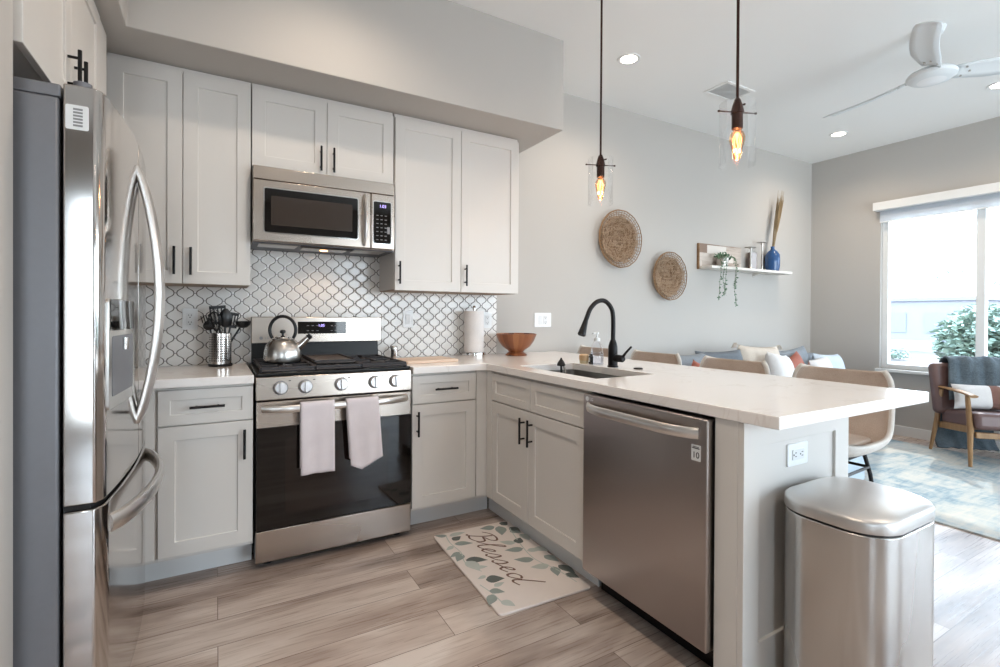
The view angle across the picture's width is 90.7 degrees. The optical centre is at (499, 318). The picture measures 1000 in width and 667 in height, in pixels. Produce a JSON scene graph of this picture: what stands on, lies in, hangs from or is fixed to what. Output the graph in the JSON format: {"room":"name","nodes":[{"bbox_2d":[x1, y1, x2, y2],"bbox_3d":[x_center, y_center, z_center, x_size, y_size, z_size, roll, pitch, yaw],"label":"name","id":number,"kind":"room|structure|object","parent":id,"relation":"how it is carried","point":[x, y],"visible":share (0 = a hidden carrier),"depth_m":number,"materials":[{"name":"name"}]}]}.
{"room":"kitchen","nodes":[
{"label":"kitchen","id":0,"kind":"room"},
{"bbox_2d":[0,0,12,666],"bbox_3d":[-2.004,-0.312,0.620,2.023,2.985,0.123,0,0,-30],"label":"wall","id":1,"kind":"structure","parent":0,"point":[6,6],"depth_m":1.14,"materials":[{"name":"paint"}]},
{"bbox_2d":[13,0,106,95],"bbox_3d":[-1.724,-0.909,1.461,0.803,0.627,1.058,0,0,-30],"label":"upper cabinet","id":2,"kind":"object","parent":1,"relation":"attached to","point":[60,42],"visible":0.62,"depth_m":1.49,"materials":[{"name":"paint"}]},
{"bbox_2d":[94,0,562,152],"bbox_3d":[-0.873,-1.516,2.247,3.200,0.583,1.592,0,0,-30],"label":"soffit","id":3,"kind":"structure","parent":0,"point":[446,62],"depth_m":2.63,"materials":[{"name":"paint"}]},
{"bbox_2d":[180,93,811,365],"bbox_3d":[-0.069,-0.318,3.724,8.770,2.985,0.150,0,0,-30],"label":"wall","id":4,"kind":"structure","parent":0,"point":[683,187],"depth_m":4.48,"materials":[{"name":"paint"}]},
{"bbox_2d":[107,52,250,287],"bbox_3d":[-1.614,-0.699,2.531,0.593,1.057,0.356,0,0,-30],"label":"upper cabinet","id":5,"kind":"object","parent":4,"relation":"attached to","point":[191,129],"visible":0.88,"depth_m":2.43,"materials":[{"name":"paint"}]},
{"bbox_2d":[146,250,496,366],"bbox_3d":[-1.169,-0.095,3.003,2.645,0.706,0.009,0,0,-30],"label":"wall tile","id":6,"kind":"structure","parent":4,"relation":"attached to","point":[292,284],"depth_m":3.02,"materials":[{"name":"white tile"}]},
{"bbox_2d":[182,308,197,329],"bbox_3d":[-1.688,0.005,2.695,0.072,0.116,0.009,0,0,-30],"label":"wall outlet","id":7,"kind":"object","parent":6,"relation":"attached to","point":[189,315],"visible":1,"depth_m":2.69,"materials":[{"name":"white plastic"}]},
{"bbox_2d":[186,313,193,324],"bbox_3d":[-1.687,0.005,2.692,0.034,0.068,0.003,0,0,-30],"label":"receptacle","id":8,"kind":"object","parent":7,"relation":"attached to","point":[189,316],"depth_m":2.69,"materials":[{"name":"white plastic"}]},
{"bbox_2d":[403,310,412,327],"bbox_3d":[-0.612,0.005,3.313,0.072,0.116,0.008,0,0,-30],"label":"light switch","id":9,"kind":"object","parent":6,"relation":"attached to","point":[407,314],"visible":1,"depth_m":3.31,"materials":[{"name":"white plastic"}]},
{"bbox_2d":[484,312,491,327],"bbox_3d":[-0.087,0.014,3.614,0.072,0.116,0.009,0,0,-30],"label":"wall outlet","id":10,"kind":"object","parent":6,"relation":"attached to","point":[487,315],"visible":0.79,"depth_m":3.61,"materials":[{"name":"white plastic"}]},
{"bbox_2d":[485,315,489,324],"bbox_3d":[-0.086,0.014,3.612,0.034,0.068,0.003,0,0,-30],"label":"receptacle","id":11,"kind":"object","parent":10,"relation":"attached to","point":[487,317],"depth_m":3.61,"materials":[{"name":"white plastic"}]},
{"bbox_2d":[251,83,393,183],"bbox_3d":[-1.024,-1.009,2.866,0.754,0.435,0.356,0,0,-30],"label":"upper cabinet","id":12,"kind":"object","parent":4,"relation":"attached to","point":[290,130],"visible":0.82,"depth_m":2.72,"materials":[{"name":"paint"}]},
{"bbox_2d":[250,165,394,257],"bbox_3d":[-1.005,-0.584,2.831,0.750,0.394,0.438,0,0,-30],"label":"microwave","id":13,"kind":"object","parent":12,"relation":"attached to","point":[292,210],"visible":1,"depth_m":2.67,"materials":[{"name":"silver metal"}]},
{"bbox_2d":[379,114,518,294],"bbox_3d":[-0.314,-0.696,3.277,0.869,1.057,0.356,0,0,-30],"label":"upper cabinet","id":14,"kind":"object","parent":4,"relation":"attached to","point":[456,189],"visible":0.98,"depth_m":3.13,"materials":[{"name":"paint"}]},
{"bbox_2d":[534,313,550,326],"bbox_3d":[0.343,0.013,3.871,0.158,0.112,0.009,0,0,-30],"label":"wall outlet","id":15,"kind":"object","parent":4,"relation":"attached to","point":[540,319],"visible":1,"depth_m":3.87,"materials":[{"name":"white plastic"}]},
{"bbox_2d":[599,209,641,267],"bbox_3d":[1.022,-0.674,4.215,0.493,0.493,0.067,0,0,-30],"label":"woven wall basket","id":16,"kind":"object","parent":4,"relation":"attached to","point":[619,236],"visible":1,"depth_m":4.22,"materials":[{"name":"wicker"}]},
{"bbox_2d":[653,252,686,299],"bbox_3d":[1.550,-0.384,4.520,0.443,0.443,0.067,0,0,-30],"label":"woven wall basket","id":17,"kind":"object","parent":4,"relation":"attached to","point":[667,274],"visible":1,"depth_m":4.53,"materials":[{"name":"wicker"}]},
{"bbox_2d":[697,243,791,276],"bbox_3d":[2.530,-0.581,5.034,1.338,0.285,0.159,0,0,-30],"label":"wall shelf","id":18,"kind":"object","parent":4,"relation":"attached to","point":[706,260],"visible":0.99,"depth_m":4.88,"materials":[{"name":"wood"}]},
{"bbox_2d":[714,252,738,306],"bbox_3d":[2.165,-0.380,4.780,0.312,0.541,0.181,0,0,-30],"label":"trailing plant","id":19,"kind":"object","parent":18,"relation":"on","point":[720,261],"visible":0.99,"depth_m":4.77,"materials":[{"name":"green plant"}]},
{"bbox_2d":[745,246,755,268],"bbox_3d":[2.575,-0.614,5.054,0.108,0.229,0.108,0,0,-30],"label":"candle holder","id":20,"kind":"object","parent":18,"relation":"on","point":[750,247],"visible":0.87,"depth_m":5.05,"materials":[{"name":"silver metal"}]},
{"bbox_2d":[748,252,756,268],"bbox_3d":[2.638,-0.592,5.137,0.120,0.185,0.030,0,0,-30],"label":"glass block","id":21,"kind":"object","parent":18,"relation":"on","point":[753,254],"visible":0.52,"depth_m":5.12,"materials":[{"name":"white"}]},
{"bbox_2d":[757,242,767,268],"bbox_3d":[2.744,-0.646,5.151,0.108,0.294,0.108,0,0,-30],"label":"candle holder","id":22,"kind":"object","parent":18,"relation":"on","point":[761,243],"visible":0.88,"depth_m":5.15,"materials":[{"name":"silver metal"}]},
{"bbox_2d":[765,246,779,270],"bbox_3d":[2.908,-0.629,5.249,0.146,0.262,0.146,0,0,-30],"label":"vase","id":23,"kind":"object","parent":18,"relation":"on","point":[772,257],"visible":0.89,"depth_m":5.20,"materials":[{"name":"blue ceramic"}]},
{"bbox_2d":[772,191,783,245],"bbox_3d":[2.985,-1.037,5.269,0.173,0.678,0.061,0,0,-30],"label":"dry grass","id":24,"kind":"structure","parent":23,"relation":"on","point":[778,212],"depth_m":5.25,"materials":[{"name":"plant"}]},
{"bbox_2d":[130,434,999,666],"bbox_3d":[1.503,1.258,0.979,8.770,0.120,6.500,0,0,-30],"label":"floor","id":25,"kind":"structure","parent":0,"point":[400,600],"depth_m":1.95,"materials":[{"name":"brown wood"}]},
{"bbox_2d":[13,76,164,666],"bbox_3d":[-1.612,0.281,1.472,1.015,1.795,0.918,0,0,-30],"label":"refrigerator","id":26,"kind":"object","parent":25,"relation":"on","point":[83,387],"visible":1,"depth_m":1.25,"materials":[{"name":"silver metal"}]},
{"bbox_2d":[145,383,252,581],"bbox_3d":[-1.474,0.736,2.446,0.424,0.875,0.659,0,0,-30],"label":"base cabinet","id":27,"kind":"object","parent":25,"relation":"on","point":[200,515],"visible":0.87,"depth_m":2.20,"materials":[{"name":"paint"}]},
{"bbox_2d":[146,363,253,388],"bbox_3d":[-1.887,0.278,2.212,1.374,0.038,0.650,0,0,-30],"label":"countertop","id":28,"kind":"structure","parent":27,"relation":"on","point":[238,373],"depth_m":2.25,"materials":[{"name":"white stone"}]},
{"bbox_2d":[208,333,232,366],"bbox_3d":[-1.506,0.169,2.667,0.116,0.178,0.116,0,0,-30],"label":"utensil holder","id":29,"kind":"object","parent":28,"relation":"on","point":[220,344],"visible":0.97,"depth_m":2.62,"materials":[{"name":"metal"}]},
{"bbox_2d":[200,314,213,332],"bbox_3d":[-1.538,0.103,2.631,0.098,0.252,0.032,0,0,-42],"label":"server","id":30,"kind":"object","parent":29,"relation":"in","point":[206,325],"visible":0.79,"depth_m":2.62,"materials":[{"name":"black plastic"}]},
{"bbox_2d":[208,311,221,332],"bbox_3d":[-1.507,0.095,2.619,0.070,0.268,0.070,0,0,-30],"label":"whisk","id":31,"kind":"object","parent":29,"relation":"in","point":[213,312],"visible":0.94,"depth_m":2.61,"materials":[{"name":"black plastic"}]},
{"bbox_2d":[209,305,225,332],"bbox_3d":[-1.516,0.079,2.663,0.087,0.299,0.033,0,0,-30],"label":"slotted turner","id":32,"kind":"object","parent":29,"relation":"in","point":[221,306],"visible":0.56,"depth_m":2.65,"materials":[{"name":"black plastic"}]},
{"bbox_2d":[219,308,231,332],"bbox_3d":[-1.475,0.088,2.658,0.057,0.280,0.034,0,0,-1],"label":"serving spoon","id":33,"kind":"object","parent":29,"relation":"in","point":[226,315],"visible":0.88,"depth_m":2.65,"materials":[{"name":"black plastic"}]},
{"bbox_2d":[228,312,238,332],"bbox_3d":[-1.473,0.096,2.710,0.082,0.265,0.014,0,0,-30],"label":"spatula","id":34,"kind":"object","parent":29,"relation":"in","point":[230,326],"visible":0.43,"depth_m":2.71,"materials":[{"name":"black plastic"}]},
{"bbox_2d":[232,321,250,340],"bbox_3d":[-1.434,0.124,2.676,0.159,0.215,0.080,0,0,-30],"label":"ladle","id":35,"kind":"object","parent":29,"relation":"in","point":[241,324],"visible":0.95,"depth_m":2.67,"materials":[{"name":"black plastic"}]},
{"bbox_2d":[248,317,411,563],"bbox_3d":[-0.941,0.585,2.724,0.760,1.180,0.702,0,0,-30],"label":"gas range","id":36,"kind":"object","parent":25,"relation":"on","point":[294,514],"visible":0.92,"depth_m":2.48,"materials":[{"name":"silver metal"}]},
{"bbox_2d":[263,315,312,362],"bbox_3d":[-1.137,0.106,2.636,0.223,0.248,0.186,0,0,-45],"label":"kettle","id":37,"kind":"object","parent":36,"relation":"on","point":[281,349],"visible":1,"depth_m":2.57,"materials":[{"name":"silver metal"}]},
{"bbox_2d":[300,399,334,475],"bbox_3d":[-0.872,0.568,2.369,0.158,0.344,0.044,0,0,-30],"label":"dish towel","id":38,"kind":"object","parent":36,"relation":"hanging from","point":[317,418],"visible":1,"depth_m":2.36,"materials":[{"name":"fabric"}]},
{"bbox_2d":[249,360,409,375],"bbox_3d":[-0.946,0.263,2.729,0.752,0.012,0.575,0,0,-30],"label":"cooktop","id":39,"kind":"object","parent":36,"relation":"in","point":[386,368],"depth_m":2.51,"materials":[{"name":"black metal"}]},
{"bbox_2d":[345,396,382,468],"bbox_3d":[-0.678,0.575,2.481,0.182,0.358,0.044,0,0,-30],"label":"dish towel","id":40,"kind":"object","parent":36,"relation":"hanging from","point":[362,413],"visible":1,"depth_m":2.47,"materials":[{"name":"fabric"}]},
{"bbox_2d":[409,370,486,524],"bbox_3d":[-0.390,0.739,3.068,0.536,0.875,0.659,0,0,-30],"label":"base cabinet","id":41,"kind":"object","parent":25,"relation":"on","point":[449,409],"visible":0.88,"depth_m":2.80,"materials":[{"name":"paint"}]},
{"bbox_2d":[390,351,928,429],"bbox_3d":[0.419,0.288,2.542,1.417,0.038,2.375,0,0,-30],"label":"countertop","id":42,"kind":"structure","parent":41,"relation":"on","point":[775,402],"depth_m":1.96,"materials":[{"name":"white stone"}]},
{"bbox_2d":[391,346,397,357],"bbox_3d":[-0.682,0.219,3.203,0.045,0.080,0.045,0,0,-30],"label":"salt shaker","id":43,"kind":"object","parent":42,"relation":"on","point":[394,349],"visible":0.96,"depth_m":3.19,"materials":[{"name":"silver metal"}]},
{"bbox_2d":[394,356,457,363],"bbox_3d":[-0.451,0.254,3.002,0.335,0.016,0.245,0,0,-33],"label":"cutting board","id":44,"kind":"object","parent":42,"relation":"on","point":[432,359],"visible":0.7,"depth_m":2.94,"materials":[{"name":"brown wood"}]},
{"bbox_2d":[462,306,485,355],"bbox_3d":[-0.176,0.086,3.464,0.168,0.349,0.168,0,0,-30],"label":"paper towel holder","id":45,"kind":"object","parent":42,"relation":"on","point":[474,307],"visible":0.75,"depth_m":3.40,"materials":[{"name":"silver metal"}]},
{"bbox_2d":[464,311,483,351],"bbox_3d":[-0.177,0.091,3.464,0.137,0.285,0.137,0,0,-30],"label":"paper towel roll","id":46,"kind":"object","parent":45,"relation":"on","point":[473,320],"visible":1,"depth_m":3.40,"materials":[{"name":"white paper"}]},
{"bbox_2d":[496,333,536,355],"bbox_3d":[0.120,0.185,3.502,0.292,0.153,0.292,0,0,-30],"label":"wooden bowl","id":47,"kind":"object","parent":42,"relation":"on","point":[515,343],"visible":1,"depth_m":3.41,"materials":[{"name":"brown wood"}]},
{"bbox_2d":[579,354,588,363],"bbox_3d":[0.503,0.240,2.927,0.058,0.055,0.058,0,0,-30],"label":"dish brush","id":48,"kind":"object","parent":42,"relation":"on","point":[583,358],"visible":1,"depth_m":2.90,"materials":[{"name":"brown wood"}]},
{"bbox_2d":[552,369,619,378],"bbox_3d":[0.437,0.405,2.582,0.380,0.196,0.645,0,0,-30],"label":"sink","id":49,"kind":"object","parent":42,"relation":"in","point":[569,371],"visible":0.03,"depth_m":2.84,"materials":[{"name":"silver metal"}]},
{"bbox_2d":[557,358,565,373],"bbox_3d":[0.355,0.360,2.832,0.050,0.268,0.050,0,0,-30],"label":"brush","id":50,"kind":"object","parent":49,"relation":"in","point":[561,362],"visible":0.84,"depth_m":2.82,"materials":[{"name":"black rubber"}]},
{"bbox_2d":[589,354,592,363],"bbox_3d":[0.539,0.239,2.901,0.030,0.057,0.028,0,0,-30],"label":"bottle","id":51,"kind":"object","parent":42,"relation":"on","point":[590,355],"visible":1,"depth_m":2.89,"materials":[{"name":"plastic"}]},
{"bbox_2d":[592,332,599,340],"bbox_3d":[0.569,0.174,2.872,0.082,0.187,0.082,0,0,-30],"label":"soap bottle","id":52,"kind":"object","parent":42,"relation":"on","point":[596,333],"visible":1,"depth_m":2.86,"materials":[{"name":"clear plastic"}]},
{"bbox_2d":[577,298,631,366],"bbox_3d":[0.564,0.081,2.627,0.273,0.377,0.169,0,0,-30],"label":"faucet","id":53,"kind":"object","parent":42,"relation":"on","point":[614,358],"visible":1,"depth_m":2.70,"materials":[{"name":"black metal"}]},
{"bbox_2d":[434,521,589,615],"bbox_3d":[0.027,1.176,2.404,0.479,0.011,0.785,0,0,-27],"label":"kitchen mat","id":54,"kind":"object","parent":25,"relation":"on","point":[510,570],"visible":1,"depth_m":2.32,"materials":[{"name":"white fabric"}]},
{"bbox_2d":[486,369,600,586],"bbox_3d":[0.370,0.745,2.710,0.649,0.875,1.029,0,0,-30],"label":"base cabinet","id":55,"kind":"object","parent":25,"relation":"on","point":[535,428],"visible":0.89,"depth_m":2.45,"materials":[{"name":"paint"}]},
{"bbox_2d":[577,345,607,356],"bbox_3d":[0.600,0.698,3.729,0.458,0.962,0.457,0,0,-33],"label":"bar stool","id":56,"kind":"object","parent":25,"relation":"on","point":[582,349],"visible":0.09,"depth_m":3.88,"materials":[{"name":"beige fabric"}]},
{"bbox_2d":[583,392,714,666],"bbox_3d":[0.761,0.754,1.980,0.686,0.868,0.619,0,0,-30],"label":"dishwasher","id":57,"kind":"object","parent":25,"relation":"on","point":[649,469],"visible":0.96,"depth_m":1.76,"materials":[{"name":"silver metal"}]},
{"bbox_2d":[630,349,681,364],"bbox_3d":[0.894,0.703,3.237,0.458,0.962,0.457,0,0,-32],"label":"bar stool","id":58,"kind":"object","parent":25,"relation":"on","point":[636,354],"visible":0.2,"depth_m":3.34,"materials":[{"name":"beige"}]},
{"bbox_2d":[699,355,769,374],"bbox_3d":[1.183,0.707,2.734,0.458,0.962,0.457,0,0,-32],"label":"bar stool","id":59,"kind":"object","parent":25,"relation":"on","point":[760,367],"visible":0.14,"depth_m":2.83,"materials":[{"name":"beige"}]},
{"bbox_2d":[713,417,848,666],"bbox_3d":[0.976,0.753,1.684,0.612,0.875,0.100,0,0,-30],"label":"peninsula end panel","id":60,"kind":"object","parent":25,"relation":"on","point":[752,475],"visible":0.5,"depth_m":1.55,"materials":[{"name":"paint"}]},
{"bbox_2d":[786,441,807,466],"bbox_3d":[0.991,0.450,1.639,0.118,0.074,0.009,0,0,-30],"label":"wall outlet","id":61,"kind":"object","parent":60,"relation":"attached to","point":[796,453],"visible":1,"depth_m":1.63,"materials":[{"name":"white plastic"}]},
{"bbox_2d":[792,448,803,459],"bbox_3d":[0.993,0.450,1.637,0.068,0.034,0.003,0,0,-30],"label":"receptacle","id":62,"kind":"object","parent":61,"relation":"attached to","point":[797,453],"depth_m":1.63,"materials":[{"name":"white plastic"}]},
{"bbox_2d":[807,353,816,359],"bbox_3d":[2.400,0.773,4.511,2.700,0.820,0.900,0,0,-30],"label":"sofa","id":63,"kind":"object","parent":25,"relation":"on","point":[810,355],"visible":0.03,"depth_m":5.08,"materials":[{"name":"fabric"}]},
{"bbox_2d":[680,352,705,365],"bbox_3d":[1.570,0.521,4.009,0.503,0.466,0.209,0,0,-36],"label":"throw pillow","id":64,"kind":"object","parent":63,"relation":"on","point":[687,360],"visible":0.1,"depth_m":4.00,"materials":[{"name":"fabric"}]},
{"bbox_2d":[691,360,699,366],"bbox_3d":[1.597,0.563,3.840,0.459,0.482,0.191,0,0,-22],"label":"throw pillow","id":65,"kind":"object","parent":63,"relation":"on","point":[694,363],"visible":0.02,"depth_m":3.86,"materials":[{"name":"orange fabric"}]},
{"bbox_2d":[695,349,742,359],"bbox_3d":[1.919,0.502,4.244,0.550,0.450,0.192,0,0,-25],"label":"throw pillow","id":66,"kind":"object","parent":63,"relation":"on","point":[735,354],"visible":0.13,"depth_m":4.24,"materials":[{"name":"blue fabric"}]},
{"bbox_2d":[731,343,782,360],"bbox_3d":[2.396,0.488,4.518,0.766,0.540,0.214,0,0,-25],"label":"throw pillow","id":67,"kind":"object","parent":63,"relation":"on","point":[748,353],"visible":0.35,"depth_m":4.41,"materials":[{"name":"beige fabric"}]},
{"bbox_2d":[765,351,794,376],"bbox_3d":[2.500,0.525,4.358,0.475,0.477,0.216,0,0,-40],"label":"throw pillow","id":68,"kind":"object","parent":63,"relation":"on","point":[779,365],"visible":0.43,"depth_m":4.26,"materials":[{"name":"white fabric"}]},
{"bbox_2d":[779,346,808,364],"bbox_3d":[2.836,0.504,4.736,0.464,0.475,0.182,0,0,-25],"label":"throw pillow","id":69,"kind":"object","parent":63,"relation":"on","point":[801,350],"visible":0.16,"depth_m":4.72,"materials":[{"name":"fabric"}]},
{"bbox_2d":[790,351,804,367],"bbox_3d":[2.747,0.535,4.569,0.456,0.451,0.163,0,0,-37],"label":"throw pillow","id":70,"kind":"object","parent":63,"relation":"on","point":[796,359],"visible":0.16,"depth_m":4.57,"materials":[{"name":"orange fabric"}]},
{"bbox_2d":[808,357,832,367],"bbox_3d":[3.064,0.546,4.659,0.408,0.374,0.182,0,0,-38],"label":"throw pillow","id":71,"kind":"object","parent":63,"relation":"on","point":[820,362],"visible":0.2,"depth_m":4.61,"materials":[{"name":"white fabric"}]},
{"bbox_2d":[812,353,844,368],"bbox_3d":[3.268,0.546,4.868,0.600,0.418,0.201,0,0,-36],"label":"throw pillow","id":72,"kind":"object","parent":63,"relation":"on","point":[836,360],"visible":0.24,"depth_m":4.82,"materials":[{"name":"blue fabric"}]},
{"bbox_2d":[792,363,894,481],"bbox_3d":[1.477,0.711,2.261,0.458,0.962,0.457,0,0,-34],"label":"bar stool","id":73,"kind":"object","parent":25,"relation":"on","point":[868,433],"visible":0.32,"depth_m":2.23,"materials":[{"name":"plastic"}]},
{"bbox_2d":[848,433,871,445],"bbox_3d":[1.449,0.544,2.241,0.300,0.036,0.340,0,0,-34],"label":"seat cushion","id":74,"kind":"object","parent":73,"relation":"on","point":[855,439],"depth_m":2.15,"materials":[{"name":"fabric"}]},
{"bbox_2d":[783,476,934,666],"bbox_3d":[1.094,0.857,1.482,0.392,0.671,0.349,0,0,-30],"label":"trash can","id":75,"kind":"object","parent":25,"relation":"on","point":[859,553],"visible":1,"depth_m":1.37,"materials":[{"name":"silver metal"}]},
{"bbox_2d":[864,439,999,540],"bbox_3d":[3.717,1.194,2.907,2.060,0.010,3.200,0,0,-30],"label":"area rug","id":76,"kind":"object","parent":25,"relation":"on","point":[965,498],"visible":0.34,"depth_m":3.61,"materials":[{"name":"blue carpet"}]},
{"bbox_2d":[928,362,999,466],"bbox_3d":[4.085,0.794,4.130,0.572,0.785,0.621,0,0,16],"label":"armchair","id":77,"kind":"object","parent":76,"relation":"on","point":[967,420],"visible":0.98,"depth_m":4.18,"materials":[{"name":"brown leather"}]},
{"bbox_2d":[928,362,999,412],"bbox_3d":[4.141,0.623,4.343,0.560,0.444,0.178,0,0,16],"label":"cushion","id":78,"kind":"object","parent":77,"relation":"on","point":[938,372],"depth_m":4.37,"materials":[{"name":"white fabric"}]},
{"bbox_2d":[934,356,999,450],"bbox_3d":[4.144,0.748,4.326,0.476,0.831,0.274,0,0,16],"label":"throw blanket","id":79,"kind":"object","parent":77,"relation":"on","point":[965,370],"visible":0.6,"depth_m":4.30,"materials":[{"name":"blue fabric"}]},
{"bbox_2d":[942,409,999,430],"bbox_3d":[4.076,0.844,4.085,0.460,0.177,0.504,0,0,16],"label":"seat cushion","id":80,"kind":"object","parent":77,"relation":"on","point":[953,419],"depth_m":4.04,"materials":[{"name":"brown leather"}]},
{"bbox_2d":[950,383,999,409],"bbox_3d":[4.089,0.668,4.164,0.441,0.209,0.140,0,0,15],"label":"lumbar pillow","id":81,"kind":"object","parent":77,"relation":"on","point":[989,396],"visible":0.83,"depth_m":4.13,"materials":[{"name":"white fabric"}]},
{"bbox_2d":[449,0,999,163],"bbox_3d":[1.520,-1.847,0.962,8.770,0.120,6.500,0,0,-30],"label":"ceiling","id":82,"kind":"structure","parent":0,"point":[804,62],"depth_m":3.45,"materials":[{"name":"paint"}]},
{"bbox_2d":[585,0,615,200],"bbox_3d":[0.567,-1.218,2.749,0.138,1.169,0.138,1,0,41],"label":"pendant light","id":83,"kind":"object","parent":82,"relation":"hanging from","point":[600,165],"visible":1,"depth_m":2.75,"materials":[{"name":"brown metal"}]},
{"bbox_2d":[596,154,606,178],"bbox_3d":[0.569,-0.848,2.753,0.059,0.129,0.051,0,0,-30],"label":"socket","id":84,"kind":"object","parent":83,"relation":"attached to","point":[600,164],"depth_m":2.73,"materials":[{"name":"brown metal"}]},
{"bbox_2d":[618,53,640,64],"bbox_3d":[0.903,-1.801,3.433,0.156,0.007,0.156,0,0,-30],"label":"recessed light","id":85,"kind":"object","parent":82,"relation":"in","point":[629,58],"visible":1,"depth_m":3.42,"materials":[{"name":"paint"}]},
{"bbox_2d":[703,81,754,101],"bbox_3d":[1.825,-1.797,3.916,0.340,0.008,0.220,0,0,-30],"label":"ceiling vent","id":86,"kind":"object","parent":82,"relation":"in","point":[726,90],"visible":0.98,"depth_m":3.92,"materials":[{"name":"metal"}]},
{"bbox_2d":[718,0,756,159],"bbox_3d":[0.982,-1.211,2.028,0.138,1.169,0.138,1,0,41],"label":"pendant light","id":87,"kind":"object","parent":82,"relation":"hanging from","point":[737,111],"visible":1,"depth_m":2.02,"materials":[{"name":"brown metal"}]},
{"bbox_2d":[730,97,745,130],"bbox_3d":[0.983,-0.841,2.032,0.059,0.129,0.051,0,0,-30],"label":"socket","id":88,"kind":"object","parent":87,"relation":"attached to","point":[737,111],"depth_m":2.01,"materials":[{"name":"brown metal"}]},
{"bbox_2d":[829,131,847,136],"bbox_3d":[3.314,-1.795,4.817,0.156,0.007,0.156,0,0,-30],"label":"recessed light","id":89,"kind":"object","parent":82,"relation":"in","point":[839,133],"visible":1,"depth_m":4.81,"materials":[{"name":"paint"}]},
{"bbox_2d":[823,21,999,117],"bbox_3d":[2.583,-1.628,3.111,1.236,0.330,1.197,0,0,-30],"label":"ceiling fan","id":90,"kind":"object","parent":82,"relation":"hanging from","point":[924,44],"visible":1,"depth_m":2.96,"materials":[{"name":"white plastic"}]},
{"bbox_2d":[986,81,999,89],"bbox_3d":[3.839,-1.786,3.781,0.156,0.007,0.156,0,0,-30],"label":"recessed light","id":91,"kind":"object","parent":82,"relation":"in","point":[996,85],"visible":1,"depth_m":3.80,"materials":[{"name":"paint"}]},
{"bbox_2d":[810,117,999,441],"bbox_3d":[5.250,-0.286,3.116,0.150,2.985,6.200,0,0,-30],"label":"wall","id":92,"kind":"structure","parent":0,"point":[847,234],"depth_m":5.26,"materials":[{"name":"paint"}]},
{"bbox_2d":[875,368,928,375],"bbox_3d":[4.371,0.544,4.504,0.081,0.030,1.600,0,0,-30],"label":"window sill","id":93,"kind":"structure","parent":92,"relation":"attached to","point":[876,369],"depth_m":4.96,"materials":[{"name":"paint"}]},
{"bbox_2d":[882,208,988,371],"bbox_3d":[4.439,-0.288,4.536,0.076,1.635,1.540,0,0,-30],"label":"window","id":94,"kind":"structure","parent":92,"relation":"in","point":[982,241],"depth_m":4.54,"materials":[{"name":"paint"}]},
{"bbox_2d":[873,182,999,222],"bbox_3d":[4.343,-1.089,4.460,0.082,0.209,1.645,0,0,-30],"label":"roller shade","id":95,"kind":"object","parent":94,"relation":"attached to","point":[985,196],"visible":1,"depth_m":4.69,"materials":[{"name":"fabric"}]},
{"bbox_2d":[893,425,999,452],"bbox_3d":[4.469,1.146,4.305,0.014,0.100,3.378,0,0,-30],"label":"baseboard","id":96,"kind":"structure","parent":92,"relation":"attached to","point":[905,431],"depth_m":4.90,"materials":[{"name":"paint"}]},
{"label":"outside","id":97,"kind":"structure","parent":0,"visible":0},
{"bbox_2d":[890,349,952,365],"bbox_3d":[19.982,0.874,38.219,60.000,1.577,120.000,0,0,-30],"label":"ground","id":98,"kind":"structure","parent":97,"point":[923,358],"depth_m":16.14,"materials":[{"name":"white"}]},
{"bbox_2d":[890,344,916,358],"bbox_3d":[12.820,1.077,16.189,1.331,0.498,1.231,0,0,-30],"label":"shrub","id":99,"kind":"object","parent":98,"relation":"on","point":[893,355],"visible":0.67,"depth_m":15.93,"materials":[{"name":"green plant"}]},
{"bbox_2d":[890,296,999,352],"bbox_3d":[18.254,0.555,25.463,9.500,2.800,12.600,0,0,-30],"label":"building","id":100,"kind":"structure","parent":98,"relation":"on","point":[912,319],"depth_m":19.43,"materials":[{"name":"paint"}]},
{"bbox_2d":[928,304,999,359],"bbox_3d":[12.488,0.624,12.688,2.419,1.997,2.299,0,0,-30],"label":"tree","id":101,"kind":"object","parent":98,"relation":"on","point":[958,333],"visible":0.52,"depth_m":12.55,"materials":[{"name":"green plant"}]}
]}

